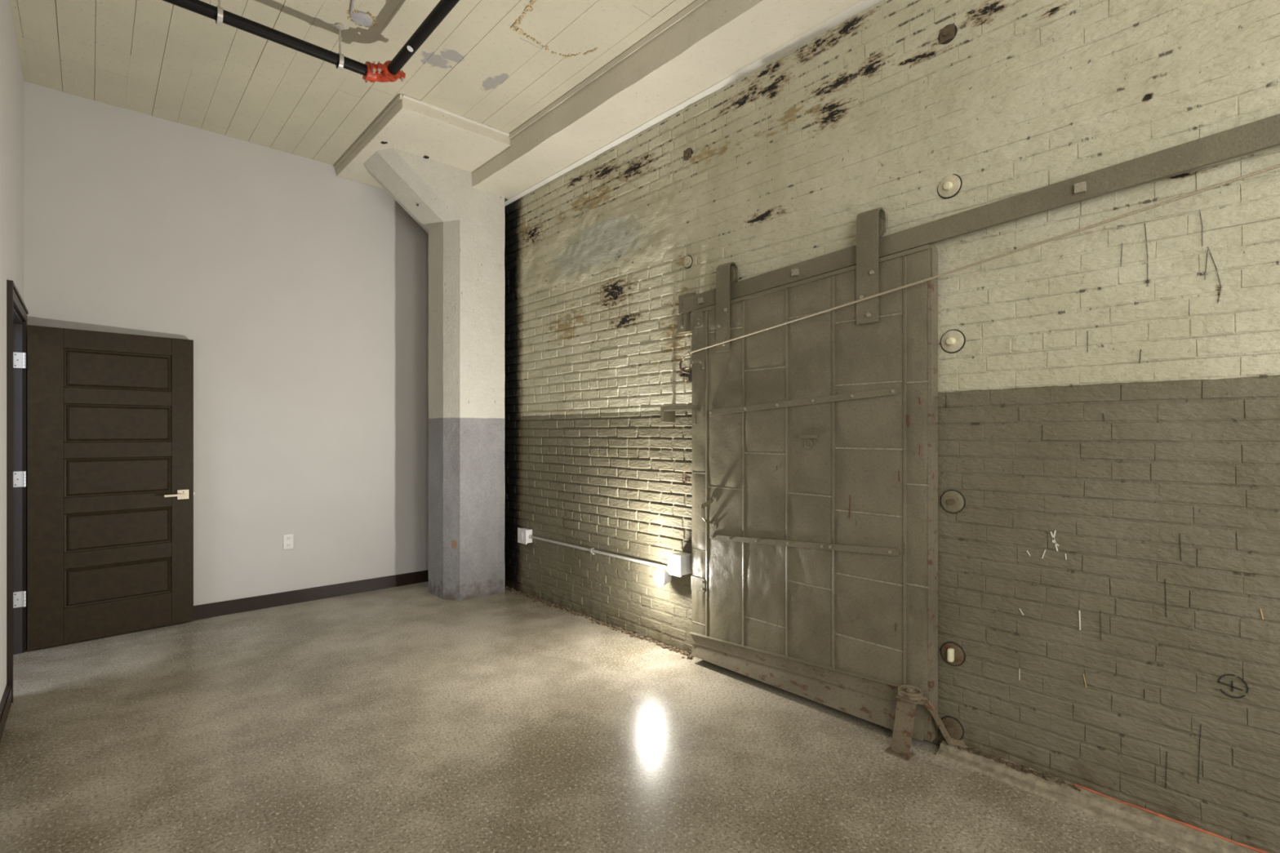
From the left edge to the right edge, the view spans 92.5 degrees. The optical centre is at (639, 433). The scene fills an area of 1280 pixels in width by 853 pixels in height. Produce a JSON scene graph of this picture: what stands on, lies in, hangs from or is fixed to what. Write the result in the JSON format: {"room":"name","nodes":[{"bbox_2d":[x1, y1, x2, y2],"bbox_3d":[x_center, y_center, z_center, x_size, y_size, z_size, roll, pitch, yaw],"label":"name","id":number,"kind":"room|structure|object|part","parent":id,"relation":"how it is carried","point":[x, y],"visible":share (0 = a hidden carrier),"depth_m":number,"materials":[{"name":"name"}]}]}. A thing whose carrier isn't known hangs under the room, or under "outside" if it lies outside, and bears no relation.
{"room":"empty loft room","nodes":[
{"label":"empty loft room","id":0,"kind":"room"},
{"bbox_2d":[0,0,23,702],"bbox_3d":[-1.052,-0.445,0.607,0.130,3.610,8.710,0,0,-42],"label":"wall","id":1,"kind":"structure","parent":0,"point":[11,79],"depth_m":3.03,"materials":[{"name":"white paint"}]},
{"bbox_2d":[0,683,11,742],"bbox_3d":[-0.634,1.309,0.252,0.018,0.102,7.622,0,0,-42],"label":"baseboard","id":2,"kind":"structure","parent":1,"relation":"attached to","point":[6,701],"depth_m":2.89,"materials":[{"name":"brown paint"}]},
{"bbox_2d":[6,280,28,702],"bbox_3d":[-3.586,0.333,3.429,0.130,2.055,0.895,0,0,-42],"label":"trim","id":3,"kind":"structure","parent":1,"relation":"attached to","point":[17,322],"depth_m":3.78,"materials":[{"name":"grey paint"}]},
{"bbox_2d":[13,324,194,650],"bbox_3d":[-3.529,0.337,4.085,0.098,2.023,0.927,0,0,43],"label":"door","id":4,"kind":"structure","parent":3,"relation":"attached to","point":[110,493],"depth_m":4.08,"materials":[{"name":"brown paint"}]},
{"bbox_3d":[-3.517,-0.613,4.143,0.037,0.125,0.556,0,0,43],"label":"rail","id":5,"kind":"part","parent":4,"relation":"part of","materials":[{"name":"brown paint"}]},
{"bbox_3d":[-3.517,-0.245,4.143,0.037,0.100,0.556,0,0,43],"label":"rail","id":6,"kind":"part","parent":4,"relation":"part of","materials":[{"name":"brown paint"}]},
{"bbox_3d":[-3.517,0.110,4.143,0.037,0.100,0.556,0,0,43],"label":"rail","id":7,"kind":"part","parent":4,"relation":"part of","materials":[{"name":"brown paint"}]},
{"bbox_3d":[-3.517,0.465,4.143,0.037,0.100,0.556,0,0,43],"label":"rail","id":8,"kind":"part","parent":4,"relation":"part of","materials":[{"name":"brown paint"}]},
{"bbox_3d":[-3.517,0.820,4.143,0.037,0.100,0.556,0,0,43],"label":"rail","id":9,"kind":"part","parent":4,"relation":"part of","materials":[{"name":"brown paint"}]},
{"bbox_3d":[-3.517,1.236,4.143,0.037,0.223,0.556,0,0,43],"label":"rail","id":10,"kind":"part","parent":4,"relation":"part of","materials":[{"name":"brown paint"}]},
{"bbox_3d":[-3.517,-0.422,4.142,0.038,0.255,0.559,0,0,43],"label":"panel","id":11,"kind":"part","parent":4,"relation":"part of","materials":[{"name":"brown paint"}]},
{"bbox_3d":[-3.517,-0.068,4.142,0.038,0.255,0.559,0,0,43],"label":"panel","id":12,"kind":"part","parent":4,"relation":"part of","materials":[{"name":"brown paint"}]},
{"bbox_3d":[-3.517,0.287,4.142,0.038,0.255,0.559,0,0,43],"label":"panel","id":13,"kind":"part","parent":4,"relation":"part of","materials":[{"name":"brown paint"}]},
{"bbox_3d":[-3.517,0.642,4.142,0.038,0.255,0.559,0,0,43],"label":"panel","id":14,"kind":"part","parent":4,"relation":"part of","materials":[{"name":"brown paint"}]},
{"bbox_3d":[-3.517,0.998,4.142,0.038,0.255,0.559,0,0,43],"label":"panel","id":15,"kind":"part","parent":4,"relation":"part of","materials":[{"name":"brown paint"}]},
{"bbox_3d":[-3.277,0.435,4.316,0.050,0.020,0.127,0,0,43],"label":"lever","id":16,"kind":"part","parent":4,"relation":"part of","materials":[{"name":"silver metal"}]},
{"bbox_3d":[-3.264,0.435,4.374,0.010,0.066,0.066,0,0,43],"label":"lever handle","id":17,"kind":"part","parent":4,"relation":"part of","materials":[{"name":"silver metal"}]},
{"bbox_2d":[23,81,428,605],"bbox_3d":[-2.769,-0.445,5.020,3.512,3.610,0.150,0,0,-42],"label":"wall","id":18,"kind":"structure","parent":0,"point":[300,289],"depth_m":4.72,"materials":[{"name":"white paint"}]},
{"bbox_2d":[283,533,293,549],"bbox_3d":[-2.803,0.862,4.883,0.070,0.116,0.008,0,0,-42],"label":"wall outlet","id":19,"kind":"object","parent":18,"relation":"attached to","point":[287,539],"visible":1,"depth_m":4.88,"materials":[{"name":"white plastic"}]},
{"bbox_2d":[193,569,428,620],"bbox_3d":[-2.653,1.309,5.012,2.750,0.102,0.017,0,0,-42],"label":"baseboard","id":20,"kind":"structure","parent":18,"relation":"attached to","point":[256,602],"depth_m":4.95,"materials":[{"name":"brown paint"}]},
{"bbox_2d":[8,0,697,165],"bbox_3d":[0.172,-2.305,1.707,3.562,0.170,9.110,0,0,-42],"label":"ceiling","id":21,"kind":"structure","parent":0,"point":[498,64],"depth_m":3.65,"materials":[{"name":"white wood"}]},
{"bbox_2d":[161,0,459,83],"bbox_3d":[0.208,-2.117,0.540,1.651,0.242,6.826,0,0,-42],"label":"pipe","id":22,"kind":"object","parent":21,"relation":"attached to","point":[390,71],"visible":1,"depth_m":3.16,"materials":[{"name":"black metal"}]},
{"bbox_3d":[-1.647,-2.156,3.360,0.010,0.163,0.010,0,0,-42],"label":"rod","id":23,"kind":"part","parent":22,"relation":"part of","materials":[{"name":"silver metal"}]},
{"bbox_2d":[407,45,413,52],"bbox_3d":[-1.208,-2.019,3.216,0.030,0.019,0.034,0,0,-42],"label":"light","id":24,"kind":"object","parent":22,"relation":"attached to","point":[410,48],"depth_m":3.21,"materials":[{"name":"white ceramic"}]},
{"bbox_3d":[-1.498,-2.233,3.299,0.111,0.013,0.111,0,0,-42],"label":"plate","id":25,"kind":"part","parent":21,"relation":"part of","materials":[{"name":"white metal"}]},
{"bbox_2d":[334,93,511,188],"bbox_3d":[-1.752,-2.193,4.851,0.835,0.086,1.459,0,0,-42],"label":"column capital","id":26,"kind":"object","parent":21,"relation":"attached to","point":[409,125],"visible":0.77,"depth_m":4.51,"materials":[{"name":"beige paint"}]},
{"bbox_2d":[471,0,882,206],"bbox_3d":[1.294,-2.129,2.359,0.420,0.221,8.179,0,0,-42],"label":"ceiling beam","id":27,"kind":"structure","parent":21,"relation":"attached to","point":[708,46],"depth_m":3.56,"materials":[{"name":"beige paint"}]},
{"bbox_2d":[0,581,1189,852],"bbox_3d":[-0.753,1.420,0.876,6.050,0.120,9.110,0,0,-42],"label":"floor","id":28,"kind":"structure","parent":0,"point":[408,718],"depth_m":2.63,"materials":[{"name":"concrete"}]},
{"bbox_2d":[363,141,505,600],"bbox_3d":[-1.714,-0.396,5.086,1.050,3.511,0.639,0,0,-42],"label":"concrete column","id":29,"kind":"structure","parent":28,"relation":"on","point":[464,224],"depth_m":5.06,"materials":[{"name":"paint"}]},
{"bbox_2d":[884,684,965,760],"bbox_3d":[1.208,1.222,2.594,0.332,0.278,0.124,0,0,7],"label":"floor guide","id":30,"kind":"object","parent":28,"relation":"on","point":[908,697],"visible":1,"depth_m":2.60,"materials":[{"name":"metal"}]},
{"bbox_3d":[1.105,1.357,2.605,0.075,0.005,0.100,0,0,-42],"label":"foot plate","id":31,"kind":"part","parent":30,"relation":"part of","materials":[{"name":"paint"}]},
{"bbox_3d":[1.122,1.242,2.610,0.067,0.236,0.103,0,0,-42],"label":"leg","id":32,"kind":"part","parent":30,"relation":"part of","materials":[{"name":"paint"}]},
{"bbox_3d":[1.269,1.219,2.594,0.212,0.211,0.065,0,0,4],"label":"leg","id":33,"kind":"part","parent":30,"relation":"part of","materials":[{"name":"paint"}]},
{"bbox_2d":[660,404,697,424],"bbox_3d":[0.266,-0.112,3.736,0.112,0.113,0.293,0,0,-42],"label":"bracket","id":34,"kind":"object","parent":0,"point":[665,416],"depth_m":3.75,"materials":[{"name":"grey metal"}]},
{"bbox_3d":[0.178,-0.105,3.836,0.110,0.070,0.026,0,0,-42],"label":"leg","id":35,"kind":"part","parent":34,"relation":"part of","materials":[{"name":"grey metal"}]},
{"bbox_3d":[0.320,-0.098,3.604,0.016,0.085,0.025,0,0,-42],"label":"leg","id":36,"kind":"part","parent":34,"relation":"part of","materials":[{"name":"grey metal"}]},
{"bbox_2d":[504,0,1279,852],"bbox_3d":[1.334,-0.442,2.750,0.340,3.616,8.710,0,0,-42],"label":"wall","id":37,"kind":"structure","parent":0,"point":[1108,407],"depth_m":2.42,"materials":[{"name":"brick"}]},
{"bbox_2d":[517,527,532,544],"bbox_3d":[-0.963,0.855,5.130,0.069,0.124,0.134,0,0,-42],"label":"junction box","id":38,"kind":"object","parent":37,"relation":"attached to","point":[523,534],"visible":1,"depth_m":5.10,"materials":[{"name":"white plastic"}]},
{"bbox_2d":[528,534,667,568],"bbox_3d":[-0.345,0.858,4.463,0.036,0.051,1.702,0,0,-42],"label":"conduit","id":39,"kind":"object","parent":37,"relation":"attached to","point":[531,536],"visible":0.79,"depth_m":4.37,"materials":[{"name":"silver metal"}]},
{"bbox_2d":[653,551,691,586],"bbox_3d":[0.198,0.837,3.767,0.168,0.210,0.210,0,0,-42],"label":"floodlight","id":40,"kind":"object","parent":37,"relation":"attached to","point":[679,564],"visible":0.98,"depth_m":3.73,"materials":[{"name":"white metal"}]},
{"bbox_2d":[679,360,691,382],"bbox_3d":[0.298,-0.380,3.756,0.112,0.130,0.058,0,0,8],"label":"wall hook","id":41,"kind":"object","parent":37,"relation":"attached to","point":[689,373],"visible":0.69,"depth_m":3.75,"materials":[{"name":"grey metal"}]},
{"bbox_2d":[681,164,1279,362],"bbox_3d":[1.407,-0.697,2.421,0.081,0.524,3.524,0,0,-42],"label":"rope","id":42,"kind":"object","parent":41,"relation":"attached to","point":[1277,166],"visible":1,"depth_m":2.32,"materials":[{"name":"metal"}]},
{"bbox_2d":[677,292,696,333],"bbox_3d":[0.284,-0.740,3.769,0.049,0.230,0.140,0,0,-42],"label":"cleat","id":43,"kind":"object","parent":37,"relation":"attached to","point":[683,319],"visible":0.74,"depth_m":3.77,"materials":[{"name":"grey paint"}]},
{"bbox_3d":[0.290,-0.681,3.775,0.032,0.113,0.140,0,0,-42],"label":"plate","id":44,"kind":"part","parent":43,"relation":"part of","materials":[{"name":"grey paint"}]},
{"bbox_3d":[0.294,-0.797,3.765,0.039,0.115,0.120,0,0,-42],"label":"plate","id":45,"kind":"part","parent":43,"relation":"part of","materials":[{"name":"grey paint"}]},
{"bbox_2d":[683,255,693,268],"bbox_3d":[0.288,-1.058,3.771,0.028,0.078,0.078,0,0,-42],"label":"wall anchor","id":46,"kind":"object","parent":37,"relation":"attached to","point":[687,262],"visible":1,"depth_m":3.76,"materials":[{"name":"beige paint"}]},
{"bbox_2d":[683,147,693,160],"bbox_3d":[0.288,-1.720,3.771,0.028,0.078,0.078,0,0,-42],"label":"wall anchor","id":47,"kind":"object","parent":37,"relation":"attached to","point":[687,153],"visible":1,"depth_m":3.76,"materials":[{"name":"brown metal"}]},
{"bbox_2d":[937,23,957,44],"bbox_3d":[1.315,-1.717,2.627,0.028,0.078,0.078,0,0,-42],"label":"wall anchor","id":48,"kind":"object","parent":37,"relation":"attached to","point":[947,34],"visible":1,"depth_m":2.62,"materials":[{"name":"brown metal"}]},
{"bbox_2d":[937,173,962,199],"bbox_3d":[1.320,-1.060,2.620,0.031,0.101,0.101,0,0,-42],"label":"wall anchor","id":49,"kind":"object","parent":37,"relation":"attached to","point":[949,186],"visible":1,"depth_m":2.62,"materials":[{"name":"beige paint"}]},
{"bbox_3d":[1.317,-1.059,2.620,0.026,0.036,0.037,0,0,-42],"label":"rod","id":50,"kind":"part","parent":49,"relation":"part of","materials":[{"name":"beige metal"}]},
{"bbox_2d":[941,715,964,740],"bbox_3d":[1.327,1.263,2.616,0.026,0.101,0.101,0,0,-42],"label":"wall anchor","id":51,"kind":"object","parent":37,"relation":"attached to","point":[953,726],"visible":0.77,"depth_m":2.60,"materials":[{"name":"brown metal"}]},
{"bbox_2d":[940,489,965,513],"bbox_3d":[1.329,0.291,2.612,0.028,0.101,0.101,0,0,-42],"label":"wall anchor","id":52,"kind":"object","parent":37,"relation":"attached to","point":[953,501],"visible":1,"depth_m":2.61,"materials":[{"name":"grey paint"}]},
{"bbox_2d":[940,641,965,666],"bbox_3d":[1.325,0.942,2.608,0.038,0.101,0.101,0,0,-42],"label":"wall anchor","id":53,"kind":"object","parent":37,"relation":"attached to","point":[952,653],"visible":1,"depth_m":2.60,"materials":[{"name":"brown metal"}]},
{"bbox_3d":[1.323,0.942,2.606,0.030,0.056,0.022,0,0,-42],"label":"rod","id":54,"kind":"part","parent":53,"relation":"part of","materials":[{"name":"beige metal"}]},
{"bbox_2d":[940,328,965,353],"bbox_3d":[1.326,-0.394,2.609,0.036,0.101,0.101,0,0,-42],"label":"wall anchor","id":55,"kind":"object","parent":37,"relation":"attached to","point":[952,341],"visible":1,"depth_m":2.60,"materials":[{"name":"beige paint"}]},
{"bbox_3d":[1.322,-0.393,2.607,0.028,0.034,0.032,0,0,-36],"label":"rod","id":56,"kind":"part","parent":55,"relation":"part of","materials":[{"name":"beige metal"}]},
{"bbox_2d":[683,113,1279,313],"bbox_3d":[1.483,-0.885,2.407,0.076,0.303,3.600,0,0,-42],"label":"door track","id":57,"kind":"object","parent":37,"relation":"attached to","point":[1263,134],"visible":1,"depth_m":2.32,"materials":[{"name":"grey metal"}]},
{"bbox_2d":[688,207,937,741],"bbox_3d":[0.779,0.143,3.131,0.120,2.344,1.402,0,0,-42],"label":"door","id":58,"kind":"structure","parent":57,"relation":"hanging from","point":[814,576],"depth_m":2.98,"materials":[{"name":"grey metal"}]},
{"bbox_3d":[0.337,-0.670,3.608,0.011,0.090,0.096,0,0,-42],"label":"catch plate","id":59,"kind":"part","parent":58,"relation":"part of","materials":[{"name":"grey metal"}]},
{"bbox_3d":[0.343,0.885,3.603,0.009,0.080,0.112,0,0,-42],"label":"catch plate","id":60,"kind":"part","parent":58,"relation":"part of","materials":[{"name":"grey metal"}]},
{"bbox_3d":[0.394,0.445,3.517,0.085,0.172,0.035,0,0,1],"label":"pull handle","id":61,"kind":"part","parent":58,"relation":"part of","materials":[{"name":"grey metal"}]},
{"bbox_3d":[0.426,0.522,3.511,0.012,0.040,0.040,0,0,-42],"label":"foot plate","id":62,"kind":"part","parent":58,"relation":"part of","materials":[{"name":"grey metal"}]},
{"bbox_3d":[0.426,0.368,3.511,0.012,0.040,0.040,0,0,-42],"label":"foot plate","id":63,"kind":"part","parent":58,"relation":"part of","materials":[{"name":"grey metal"}]},
{"bbox_3d":[0.759,1.249,3.134,0.017,0.132,1.362,0,0,-42],"label":"kick plate","id":64,"kind":"part","parent":58,"relation":"part of","materials":[{"name":"grey metal"}]},
{"bbox_3d":[0.839,0.016,3.053,0.008,0.018,0.110,0,0,-42],"label":"riveted plate","id":65,"kind":"part","parent":58,"relation":"part of","materials":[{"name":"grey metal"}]},
{"bbox_3d":[0.769,1.172,3.126,0.014,0.142,1.396,0,0,-42],"label":"rail","id":66,"kind":"part","parent":58,"relation":"part of","materials":[{"name":"grey metal"}]},
{"bbox_2d":[935,737,1270,852],"bbox_3d":[2.045,1.334,1.763,0.097,0.053,2.290,0,0,-42],"label":"trim","id":67,"kind":"structure","parent":37,"relation":"attached to","point":[1190,838],"depth_m":2.18,"materials":[{"name":"concrete"}]}
]}

